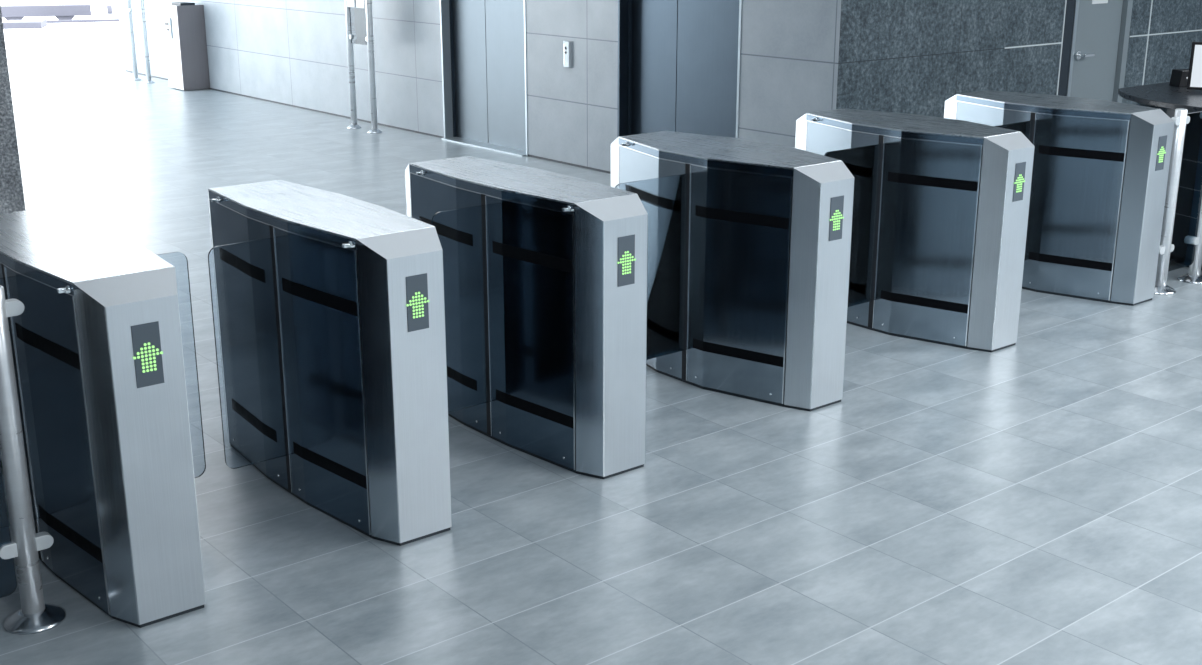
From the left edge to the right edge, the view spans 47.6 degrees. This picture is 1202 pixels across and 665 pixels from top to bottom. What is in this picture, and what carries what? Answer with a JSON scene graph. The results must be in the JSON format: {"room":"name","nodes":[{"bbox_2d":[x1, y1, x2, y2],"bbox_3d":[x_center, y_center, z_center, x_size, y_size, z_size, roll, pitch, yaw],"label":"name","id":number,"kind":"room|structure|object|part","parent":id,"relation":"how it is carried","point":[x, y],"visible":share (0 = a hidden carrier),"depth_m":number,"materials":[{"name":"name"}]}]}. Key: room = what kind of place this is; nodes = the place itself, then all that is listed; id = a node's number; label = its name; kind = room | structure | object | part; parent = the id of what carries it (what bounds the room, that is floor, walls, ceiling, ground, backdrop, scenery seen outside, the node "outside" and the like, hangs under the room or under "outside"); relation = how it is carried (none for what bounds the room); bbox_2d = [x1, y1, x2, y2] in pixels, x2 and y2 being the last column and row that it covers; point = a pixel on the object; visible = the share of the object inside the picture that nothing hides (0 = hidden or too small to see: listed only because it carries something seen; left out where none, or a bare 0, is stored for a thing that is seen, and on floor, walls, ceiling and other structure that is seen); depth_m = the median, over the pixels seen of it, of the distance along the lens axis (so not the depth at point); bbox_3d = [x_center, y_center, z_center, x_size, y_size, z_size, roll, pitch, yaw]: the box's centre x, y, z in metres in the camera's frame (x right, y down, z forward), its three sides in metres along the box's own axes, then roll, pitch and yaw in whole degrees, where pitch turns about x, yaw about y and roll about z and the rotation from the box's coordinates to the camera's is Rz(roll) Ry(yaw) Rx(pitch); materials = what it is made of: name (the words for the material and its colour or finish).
{"room":"office building lobby","nodes":[
{"label":"office building lobby","id":0,"kind":"room"},
{"bbox_2d":[0,4,25,213],"bbox_3d":[-8.246,-1.437,5.744,8.731,3.300,7.600,-13,21,-37],"label":"wall","id":1,"kind":"structure","parent":0,"point":[11,186],"depth_m":5.74,"materials":[{"name":"stone"}]},
{"bbox_2d":[119,0,840,170],"bbox_3d":[-2.308,-3.795,13.649,0.450,3.300,12.756,-13,21,-37],"label":"wall","id":2,"kind":"structure","parent":0,"point":[292,52],"depth_m":11.69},
{"bbox_2d":[118,0,125,69],"bbox_3d":[-6.346,-5.210,18.391,0.470,3.300,0.020,-13,21,-37],"label":"trim","id":3,"kind":"structure","parent":2,"relation":"attached to","point":[118,0],"depth_m":18.58,"materials":[{"name":"grey metal"}]},
{"bbox_2d":[125,70,443,137],"bbox_3d":[-3.986,-2.708,15.746,0.014,0.018,8.000,-13,21,-37],"label":"baseboard","id":4,"kind":"structure","parent":2,"relation":"attached to","point":[438,136],"depth_m":14.67,"materials":[{"name":"black"}]},
{"bbox_2d":[440,0,527,156],"bbox_3d":[-0.895,-2.749,12.118,0.500,2.170,1.318,-13,21,-37],"label":"door","id":5,"kind":"structure","parent":2,"relation":"in","point":[484,58],"depth_m":12.28,"materials":[{"name":"metal"}]},
{"bbox_3d":[-1.420,-2.856,12.511,0.115,2.150,0.022,-13,21,-37],"label":"frame","id":6,"kind":"part","parent":5,"relation":"part of","materials":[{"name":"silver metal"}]},
{"bbox_3d":[-1.018,-1.686,12.329,0.180,0.012,1.280,-13,21,-37],"label":"sill","id":7,"kind":"part","parent":5,"relation":"part of","materials":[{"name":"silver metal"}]},
{"bbox_3d":[-0.599,-2.569,11.550,0.115,2.150,0.022,-13,21,-37],"label":"frame","id":8,"kind":"part","parent":5,"relation":"part of","materials":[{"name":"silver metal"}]},
{"bbox_2d":[563,41,572,67],"bbox_3d":[-0.274,-2.268,11.118,0.032,0.210,0.109,-13,21,-37],"label":"panel","id":9,"kind":"object","parent":2,"relation":"attached to","point":[567,45],"visible":1,"depth_m":11.10,"materials":[{"name":"grey metal"}]},
{"bbox_2d":[528,154,609,173],"bbox_3d":[-0.245,-1.402,11.367,0.014,0.018,1.250,-13,21,-37],"label":"baseboard","id":10,"kind":"structure","parent":2,"relation":"attached to","point":[533,156],"depth_m":11.37,"materials":[{"name":"black"}]},
{"bbox_2d":[617,0,741,137],"bbox_3d":[0.715,-2.186,10.232,0.500,2.170,1.343,-13,21,-37],"label":"door","id":11,"kind":"structure","parent":2,"relation":"in","point":[679,60],"depth_m":10.29,"materials":[{"name":"metal"}]},
{"bbox_3d":[0.182,-2.296,10.635,0.115,2.150,0.022,-13,21,-37],"label":"frame","id":12,"kind":"part","parent":11,"relation":"part of","materials":[{"name":"metal"}]},
{"bbox_3d":[1.019,-2.004,9.655,0.115,2.150,0.022,-13,21,-37],"label":"frame","id":13,"kind":"part","parent":11,"relation":"part of","materials":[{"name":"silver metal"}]},
{"bbox_2d":[0,68,1201,664],"bbox_3d":[-1.092,-0.068,7.138,21.400,0.120,26.400,-13,21,-37],"label":"floor","id":14,"kind":"structure","parent":0,"point":[1036,500],"depth_m":4.68,"materials":[{"name":"grey tile"}]},
{"bbox_2d":[0,285,66,634],"bbox_3d":[-1.766,0.385,3.677,0.522,0.990,0.170,-13,21,-37],"label":"glass railing","id":15,"kind":"object","parent":14,"relation":"on","point":[34,616],"visible":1,"depth_m":3.81,"materials":[{"name":"metal"}]},
{"bbox_3d":[-1.766,0.351,3.667,0.280,0.860,0.010,-13,21,-37],"label":"glass pane","id":16,"kind":"part","parent":15,"relation":"part of","materials":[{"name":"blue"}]},
{"bbox_3d":[-1.629,0.343,3.781,0.062,0.970,0.062,-13,21,-37],"label":"post","id":17,"kind":"part","parent":15,"relation":"part of","materials":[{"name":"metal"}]},
{"bbox_2d":[0,208,205,627],"bbox_3d":[-1.638,0.202,4.272,0.720,1.001,1.257,-4,17,-15],"label":"turnstile","id":18,"kind":"object","parent":14,"relation":"on","point":[96,340],"visible":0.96,"depth_m":3.84,"materials":[{"name":"silver metal"}]},
{"bbox_3d":[-1.925,0.189,4.363,0.021,0.946,0.555,-12,20,-34],"label":"panel","id":19,"kind":"part","parent":18,"relation":"part of","materials":[{"name":"black glass"}]},
{"bbox_3d":[-1.744,0.259,4.127,0.008,0.946,0.004,-13,21,-37],"label":"slot trim","id":20,"kind":"part","parent":18,"relation":"part of","materials":[{"name":"metal"}]},
{"bbox_3d":[-1.642,-0.241,4.138,0.357,0.004,1.068,-13,21,-37],"label":"skirt trim","id":21,"kind":"part","parent":18,"relation":"part of","materials":[{"name":"silver metal"}]},
{"bbox_3d":[-1.582,0.308,3.964,0.018,0.946,0.479,-15,22,-41],"label":"panel","id":22,"kind":"part","parent":18,"relation":"part of","materials":[{"name":"black glass"}]},
{"bbox_3d":[-1.414,0.357,3.796,0.009,0.948,0.006,-13,21,-37],"label":"edge trim","id":23,"kind":"part","parent":18,"relation":"part of","materials":[{"name":"silver metal"}]},
{"bbox_3d":[-1.268,0.328,3.831,0.284,0.988,0.107,-13,21,-37],"label":"post","id":24,"kind":"part","parent":18,"relation":"part of","materials":[{"name":"metal"}]},
{"bbox_3d":[-1.234,0.363,3.800,0.203,0.936,0.004,-13,21,-37],"label":"corner trim","id":25,"kind":"part","parent":18,"relation":"part of","materials":[{"name":"silver metal"}]},
{"bbox_2d":[126,0,154,83],"bbox_3d":[-5.881,-4.059,17.244,0.140,1.750,0.580,-13,21,-37],"label":"stand","id":26,"kind":"object","parent":14,"relation":"on","point":[128,2],"visible":1,"depth_m":17.30,"materials":[{"name":"metal"}]},
{"bbox_3d":[-6.020,-4.117,17.404,0.060,1.730,0.060,-13,21,-37],"label":"post","id":27,"kind":"part","parent":26,"relation":"part of","materials":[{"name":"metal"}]},
{"bbox_3d":[-5.742,-4.020,17.078,0.060,1.730,0.060,-13,21,-37],"label":"post","id":28,"kind":"part","parent":26,"relation":"part of","materials":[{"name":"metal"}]},
{"bbox_2d":[162,2,209,90],"bbox_3d":[-5.058,-3.489,16.578,0.358,1.022,0.462,-13,21,-37],"label":"base cabinet","id":29,"kind":"object","parent":14,"relation":"on","point":[184,31],"visible":1,"depth_m":16.43,"materials":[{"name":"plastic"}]},
{"bbox_3d":[-5.023,-3.952,16.397,0.180,0.030,0.270,-13,21,-37],"label":"lid","id":30,"kind":"part","parent":29,"relation":"part of","materials":[{"name":"black"}]},
{"bbox_3d":[-4.909,-3.429,16.423,0.336,0.996,0.016,-13,21,-37],"label":"panel","id":31,"kind":"part","parent":29,"relation":"part of","materials":[{"name":"brown metal"}]},
{"bbox_2d":[208,180,451,545],"bbox_3d":[-0.962,0.048,4.787,0.742,1.001,1.257,-4,17,-15],"label":"turnstile","id":32,"kind":"object","parent":14,"relation":"on","point":[331,305],"visible":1,"depth_m":4.42,"materials":[{"name":"black"}]},
{"bbox_3d":[-1.384,-0.074,5.266,0.203,0.936,0.004,-13,21,-37],"label":"corner trim","id":33,"kind":"part","parent":32,"relation":"part of","materials":[{"name":"silver metal"}]},
{"bbox_3d":[-1.351,-0.087,5.220,0.284,0.988,0.107,-13,21,-37],"label":"post","id":34,"kind":"part","parent":32,"relation":"part of","materials":[{"name":"metal"}]},
{"bbox_3d":[-1.421,-0.031,5.095,0.008,0.948,0.006,-13,21,-37],"label":"edge trim","id":35,"kind":"part","parent":32,"relation":"part of","materials":[{"name":"silver metal"}]},
{"bbox_3d":[-1.260,0.036,4.875,0.021,0.946,0.555,-12,20,-34],"label":"panel","id":36,"kind":"part","parent":32,"relation":"part of","materials":[{"name":"black glass"}]},
{"bbox_3d":[-1.079,0.106,4.639,0.008,0.946,0.004,-13,21,-37],"label":"slot trim","id":37,"kind":"part","parent":32,"relation":"part of","materials":[{"name":"silver metal"}]},
{"bbox_3d":[-0.977,-0.394,4.651,0.357,0.004,1.068,-13,21,-37],"label":"skirt trim","id":38,"kind":"part","parent":32,"relation":"part of","materials":[{"name":"silver metal"}]},
{"bbox_3d":[-0.917,0.155,4.476,0.018,0.946,0.479,-15,22,-41],"label":"panel","id":39,"kind":"part","parent":32,"relation":"part of","materials":[{"name":"black glass"}]},
{"bbox_3d":[-0.750,0.204,4.309,0.009,0.948,0.006,-13,21,-37],"label":"edge trim","id":40,"kind":"part","parent":32,"relation":"part of","materials":[{"name":"silver metal"}]},
{"bbox_3d":[-0.603,0.175,4.344,0.284,0.988,0.107,-13,21,-37],"label":"post","id":41,"kind":"part","parent":32,"relation":"part of","materials":[{"name":"metal"}]},
{"bbox_3d":[-0.570,0.210,4.312,0.203,0.936,0.004,-13,21,-37],"label":"corner trim","id":42,"kind":"part","parent":32,"relation":"part of","materials":[{"name":"silver metal"}]},
{"bbox_2d":[345,0,381,133],"bbox_3d":[-2.311,-2.814,13.072,0.140,1.750,0.533,-13,21,-37],"label":"stand","id":43,"kind":"object","parent":14,"relation":"on","point":[359,20],"visible":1,"depth_m":13.07,"materials":[{"name":"metal"}]},
{"bbox_3d":[-2.435,-2.867,13.214,0.060,1.730,0.060,-13,21,-37],"label":"post","id":44,"kind":"part","parent":43,"relation":"part of","materials":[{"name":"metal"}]},
{"bbox_3d":[-2.311,-2.929,13.037,0.010,0.340,0.325,-13,21,-37],"label":"glass pane","id":45,"kind":"part","parent":43,"relation":"part of","materials":[{"name":"clear glass"}]},
{"bbox_3d":[-2.186,-2.780,12.923,0.060,1.730,0.060,-13,21,-37],"label":"post","id":46,"kind":"part","parent":43,"relation":"part of","materials":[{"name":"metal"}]},
{"bbox_2d":[405,156,647,478],"bbox_3d":[-0.306,-0.110,5.316,0.742,1.001,1.257,-4,17,-15],"label":"turnstile","id":47,"kind":"object","parent":14,"relation":"on","point":[545,272],"visible":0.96,"depth_m":4.96,"materials":[{"name":"black"}]},
{"bbox_3d":[-0.695,-0.244,5.748,0.284,0.988,0.107,-13,21,-37],"label":"post","id":48,"kind":"part","parent":47,"relation":"part of","materials":[{"name":"metal"}]},
{"bbox_3d":[-0.765,-0.188,5.624,0.009,0.948,0.006,-13,21,-37],"label":"edge trim","id":49,"kind":"part","parent":47,"relation":"part of","materials":[{"name":"silver metal"}]},
{"bbox_3d":[-0.605,-0.122,5.404,0.021,0.946,0.555,-12,20,-34],"label":"panel","id":50,"kind":"part","parent":47,"relation":"part of","materials":[{"name":"black glass"}]},
{"bbox_3d":[-0.423,-0.051,5.168,0.008,0.946,0.004,-13,21,-37],"label":"slot trim","id":51,"kind":"part","parent":47,"relation":"part of","materials":[{"name":"silver metal"}]},
{"bbox_3d":[-0.321,-0.552,5.179,0.357,0.004,1.068,-13,21,-37],"label":"skirt trim","id":52,"kind":"part","parent":47,"relation":"part of","materials":[{"name":"silver metal"}]},
{"bbox_3d":[-0.262,-0.003,5.005,0.018,0.946,0.479,-15,22,-41],"label":"panel","id":53,"kind":"part","parent":47,"relation":"part of","materials":[{"name":"black glass"}]},
{"bbox_3d":[-0.094,0.046,4.838,0.009,0.948,0.006,-13,21,-37],"label":"edge trim","id":54,"kind":"part","parent":47,"relation":"part of","materials":[{"name":"silver metal"}]},
{"bbox_3d":[0.053,0.017,4.872,0.284,0.988,0.107,-13,21,-37],"label":"post","id":55,"kind":"part","parent":47,"relation":"part of","materials":[{"name":"metal"}]},
{"bbox_3d":[0.086,0.052,4.841,0.203,0.936,0.004,-13,21,-37],"label":"corner trim","id":56,"kind":"part","parent":47,"relation":"part of","materials":[{"name":"silver metal"}]},
{"bbox_2d":[610,131,854,410],"bbox_3d":[0.529,-0.314,5.999,0.965,1.001,1.127,0,17,0],"label":"turnstile","id":57,"kind":"object","parent":14,"relation":"on","point":[749,241],"visible":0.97,"depth_m":5.64,"materials":[{"name":"black"}]},
{"bbox_3d":[0.155,-0.449,6.436,0.284,0.988,0.107,-13,21,-37],"label":"post","id":58,"kind":"part","parent":57,"relation":"part of","materials":[{"name":"metal"}]},
{"bbox_3d":[0.210,-0.319,6.066,0.041,0.946,0.564,-9,19,-28],"label":"panel","id":59,"kind":"part","parent":57,"relation":"part of","materials":[{"name":"glass"}]},
{"bbox_3d":[0.375,-0.244,5.814,0.008,0.946,0.004,-13,21,-37],"label":"slot trim","id":60,"kind":"part","parent":57,"relation":"part of","materials":[{"name":"silver metal"}]},
{"bbox_3d":[0.529,-0.757,5.867,0.493,0.004,1.068,-13,21,-37],"label":"skirt trim","id":61,"kind":"part","parent":57,"relation":"part of","materials":[{"name":"silver metal"}]},
{"bbox_3d":[0.558,-0.200,5.666,0.490,0.946,0.031,13,21,37],"label":"panel","id":62,"kind":"part","parent":57,"relation":"part of","materials":[{"name":"glass"}]},
{"bbox_3d":[0.756,-0.159,5.524,0.010,0.948,0.006,-13,21,-37],"label":"edge trim","id":63,"kind":"part","parent":57,"relation":"part of","materials":[{"name":"silver metal"}]},
{"bbox_3d":[0.903,-0.188,5.560,0.284,0.988,0.107,-13,21,-37],"label":"post","id":64,"kind":"part","parent":57,"relation":"part of","materials":[{"name":"metal"}]},
{"bbox_3d":[0.936,-0.153,5.528,0.203,0.936,0.004,-13,21,-37],"label":"corner trim","id":65,"kind":"part","parent":57,"relation":"part of","materials":[{"name":"silver metal"}]},
{"bbox_2d":[795,109,1034,351],"bbox_3d":[1.496,-0.545,6.775,0.965,1.001,1.127,0,17,0],"label":"turnstile","id":66,"kind":"object","parent":14,"relation":"on","point":[941,205],"visible":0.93,"depth_m":6.41,"materials":[{"name":"black"}]},
{"bbox_3d":[1.123,-0.681,7.212,0.284,0.988,0.107,-13,21,-37],"label":"post","id":67,"kind":"part","parent":66,"relation":"part of","materials":[{"name":"metal"}]},
{"bbox_3d":[1.177,-0.551,6.842,0.041,0.946,0.564,-9,19,-28],"label":"panel","id":68,"kind":"part","parent":66,"relation":"part of","materials":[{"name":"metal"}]},
{"bbox_3d":[1.342,-0.476,6.590,0.008,0.946,0.004,-13,21,-37],"label":"slot trim","id":69,"kind":"part","parent":66,"relation":"part of","materials":[{"name":"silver metal"}]},
{"bbox_3d":[1.496,-0.989,6.643,0.493,0.004,1.068,-13,21,-37],"label":"skirt trim","id":70,"kind":"part","parent":66,"relation":"part of","materials":[{"name":"silver metal"}]},
{"bbox_3d":[1.525,-0.431,6.442,0.490,0.946,0.031,13,21,37],"label":"panel","id":71,"kind":"part","parent":66,"relation":"part of","materials":[{"name":"glass"}]},
{"bbox_3d":[1.723,-0.390,6.300,0.010,0.948,0.006,-13,21,-37],"label":"edge trim","id":72,"kind":"part","parent":66,"relation":"part of","materials":[{"name":"silver metal"}]},
{"bbox_3d":[1.871,-0.420,6.336,0.284,0.988,0.107,-13,21,-37],"label":"post","id":73,"kind":"part","parent":66,"relation":"part of","materials":[{"name":"metal"}]},
{"bbox_3d":[1.904,-0.384,6.304,0.203,0.936,0.004,-13,21,-37],"label":"corner trim","id":74,"kind":"part","parent":66,"relation":"part of","materials":[{"name":"silver metal"}]},
{"bbox_2d":[944,90,1174,305],"bbox_3d":[2.465,-0.779,7.558,0.965,1.001,1.127,0,17,0],"label":"turnstile","id":75,"kind":"object","parent":14,"relation":"on","point":[1100,172],"visible":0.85,"depth_m":7.17,"materials":[{"name":"black"}]},
{"bbox_3d":[2.091,-0.914,7.995,0.284,0.988,0.107,-13,21,-37],"label":"post","id":76,"kind":"part","parent":75,"relation":"part of","materials":[{"name":"metal"}]},
{"bbox_3d":[2.146,-0.784,7.625,0.041,0.946,0.564,-9,19,-28],"label":"panel","id":77,"kind":"part","parent":75,"relation":"part of","materials":[{"name":"metal"}]},
{"bbox_3d":[2.465,-1.222,7.426,0.493,0.004,1.068,-13,21,-37],"label":"skirt trim","id":78,"kind":"part","parent":75,"relation":"part of","materials":[{"name":"silver metal"}]},
{"bbox_3d":[2.494,-0.665,7.225,0.490,0.946,0.031,13,21,37],"label":"panel","id":79,"kind":"part","parent":75,"relation":"part of","materials":[{"name":"glass"}]},
{"bbox_3d":[2.692,-0.624,7.083,0.010,0.948,0.006,-13,21,-37],"label":"edge trim","id":80,"kind":"part","parent":75,"relation":"part of","materials":[{"name":"silver metal"}]},
{"bbox_3d":[2.839,-0.653,7.119,0.284,0.988,0.107,-13,21,-37],"label":"post","id":81,"kind":"part","parent":75,"relation":"part of","materials":[{"name":"metal"}]},
{"bbox_3d":[2.872,-0.618,7.087,0.203,0.936,0.004,-13,21,-37],"label":"corner trim","id":82,"kind":"part","parent":75,"relation":"part of","materials":[{"name":"silver metal"}]},
{"bbox_2d":[1118,82,1201,269],"bbox_3d":[4.276,-0.960,8.256,2.212,0.950,1.877,-13,21,-37],"label":"reception desk","id":83,"kind":"object","parent":14,"relation":"on","point":[1165,97],"visible":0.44,"depth_m":8.04,"materials":[{"name":"grey stone"}]},
{"bbox_2d":[1118,82,1201,111],"bbox_3d":[4.276,-1.400,8.125,2.212,0.032,1.877,-13,21,-37],"label":"countertop","id":84,"kind":"structure","parent":83,"relation":"on","point":[1163,95],"depth_m":8.09,"materials":[{"name":"black stone"}]},
{"bbox_2d":[1169,69,1188,86],"bbox_3d":[3.649,-1.595,8.546,0.120,0.100,0.103,-4,17,-14],"label":"box","id":85,"kind":"object","parent":83,"relation":"on","point":[1179,77],"visible":0.75,"depth_m":8.51,"materials":[{"name":"black plastic"}]},
{"bbox_2d":[1187,42,1201,89],"bbox_3d":[3.761,-1.565,8.092,0.500,0.300,0.160,7,18,22],"label":"monitor","id":86,"kind":"object","parent":83,"relation":"on","point":[1194,82],"visible":1,"depth_m":8.16,"materials":[{"name":"black plastic"}]},
{"bbox_2d":[1154,108,1201,294],"bbox_3d":[3.197,-0.735,7.431,0.535,0.990,0.170,-13,21,-37],"label":"glass railing","id":87,"kind":"object","parent":14,"relation":"on","point":[1181,233],"visible":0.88,"depth_m":7.40,"materials":[{"name":"metal"}]},
{"bbox_3d":[3.056,-0.711,7.317,0.062,0.970,0.062,-13,21,-37],"label":"post","id":88,"kind":"part","parent":87,"relation":"part of","materials":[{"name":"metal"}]},
{"bbox_3d":[3.197,-0.768,7.421,0.293,0.860,0.010,-13,21,-37],"label":"glass pane","id":89,"kind":"part","parent":87,"relation":"part of","materials":[{"name":"blue"}]},
{"bbox_3d":[3.339,-0.777,7.539,0.062,0.970,0.062,-13,21,-37],"label":"post","id":90,"kind":"part","parent":87,"relation":"part of","materials":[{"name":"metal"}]},
{"bbox_2d":[836,0,1201,117],"bbox_3d":[4.159,-3.023,11.062,7.040,3.300,0.412,-13,21,-37],"label":"wall","id":91,"kind":"structure","parent":0,"point":[896,56],"depth_m":9.76,"materials":[{"name":"stone"}]},
{"bbox_2d":[1005,42,1061,48],"bbox_3d":[3.259,-2.162,10.271,0.735,0.010,0.006,-13,21,-37],"label":"trim","id":92,"kind":"structure","parent":91,"relation":"attached to","point":[1058,42],"depth_m":10.27,"materials":[{"name":"white metal"}]},
{"bbox_2d":[1056,0,1066,94],"bbox_3d":[3.548,-2.229,10.498,0.012,2.100,0.006,-13,21,-37],"label":"trim","id":93,"kind":"structure","parent":91,"relation":"attached to","point":[1065,0],"depth_m":10.50,"materials":[{"name":"white metal"}]},
{"bbox_2d":[1058,0,1132,102],"bbox_3d":[3.816,-2.355,10.921,0.953,2.100,0.442,-13,21,-37],"label":"door","id":94,"kind":"structure","parent":91,"relation":"in","point":[1096,32],"depth_m":10.88,"materials":[{"name":"grey"}]},
{"bbox_3d":[3.563,-2.258,10.597,0.134,2.100,0.126,-13,21,-37],"label":"frame","id":95,"kind":"part","parent":94,"relation":"part of","materials":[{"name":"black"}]},
{"bbox_3d":[3.653,-2.264,10.668,0.092,2.070,0.132,-13,21,-37],"label":"frame","id":96,"kind":"part","parent":94,"relation":"part of","materials":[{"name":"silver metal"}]},
{"bbox_3d":[3.800,-2.182,10.724,0.161,0.072,0.092,-13,21,-37],"label":"lever handle","id":97,"kind":"part","parent":94,"relation":"part of","materials":[{"name":"silver metal"}]},
{"bbox_3d":[4.223,-2.397,11.115,0.072,2.070,0.132,-13,21,-37],"label":"frame","id":98,"kind":"part","parent":94,"relation":"part of","materials":[{"name":"grey metal"}]},
{"bbox_2d":[1142,0,1152,84],"bbox_3d":[4.518,-3.031,11.087,0.014,3.300,0.006,-13,21,-37],"label":"trim","id":99,"kind":"structure","parent":91,"relation":"attached to","point":[1152,0],"depth_m":11.27,"materials":[{"name":"white metal"}]},
{"bbox_2d":[1130,29,1201,36],"bbox_3d":[5.617,-2.714,12.121,3.410,0.010,0.006,-13,21,-37],"label":"trim","id":100,"kind":"structure","parent":91,"relation":"attached to","point":[1201,29],"depth_m":11.43,"materials":[{"name":"white metal"}]},
{"label":"outside","id":101,"kind":"structure","parent":0,"visible":0},
{"bbox_2d":[0,0,124,75],"bbox_3d":[-23.677,-10.871,43.421,100.000,0.120,60.800,-13,21,-37],"label":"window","id":102,"kind":"structure","parent":101,"point":[84,46],"depth_m":23.18,"materials":[{"name":"white"}]},
{"bbox_2d":[3,19,46,28],"bbox_3d":[-11.440,-6.128,27.104,0.700,0.120,0.900,-4,17,-14],"label":"step","id":103,"kind":"structure","parent":102,"relation":"on","point":[38,23],"depth_m":26.73,"materials":[{"name":"grey concrete"}]},
{"bbox_2d":[1,4,91,20],"bbox_3d":[-11.673,-6.714,28.691,1.780,0.335,0.400,-6,18,-20],"label":"bench","id":104,"kind":"object","parent":102,"relation":"on","point":[60,11],"visible":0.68,"depth_m":28.53,"materials":[{"name":"grey concrete"}]},
{"bbox_3d":[-12.260,-6.543,28.504,0.400,0.115,0.300,-6,18,-20],"label":"leg","id":105,"kind":"part","parent":104,"relation":"part of","materials":[{"name":"grey concrete"}]},
{"bbox_3d":[-11.338,-6.646,28.848,0.400,0.115,0.300,-6,18,-20],"label":"leg","id":106,"kind":"part","parent":104,"relation":"part of","materials":[{"name":"grey concrete"}]},
{"bbox_2d":[47,19,119,22],"bbox_3d":[-10.838,-6.519,28.537,1.450,0.050,0.200,-7,18,-21],"label":"kerb","id":107,"kind":"object","parent":102,"relation":"on","point":[80,20],"visible":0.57,"depth_m":28.46,"materials":[{"name":"grey concrete"}]},
{"bbox_2d":[107,5,112,13],"bbox_3d":[-11.227,-7.380,31.159,0.120,0.200,0.120,-13,21,-37],"label":"bollard","id":108,"kind":"object","parent":102,"relation":"on","point":[109,7],"visible":1,"depth_m":31.11,"materials":[{"name":"grey concrete"}]}
]}

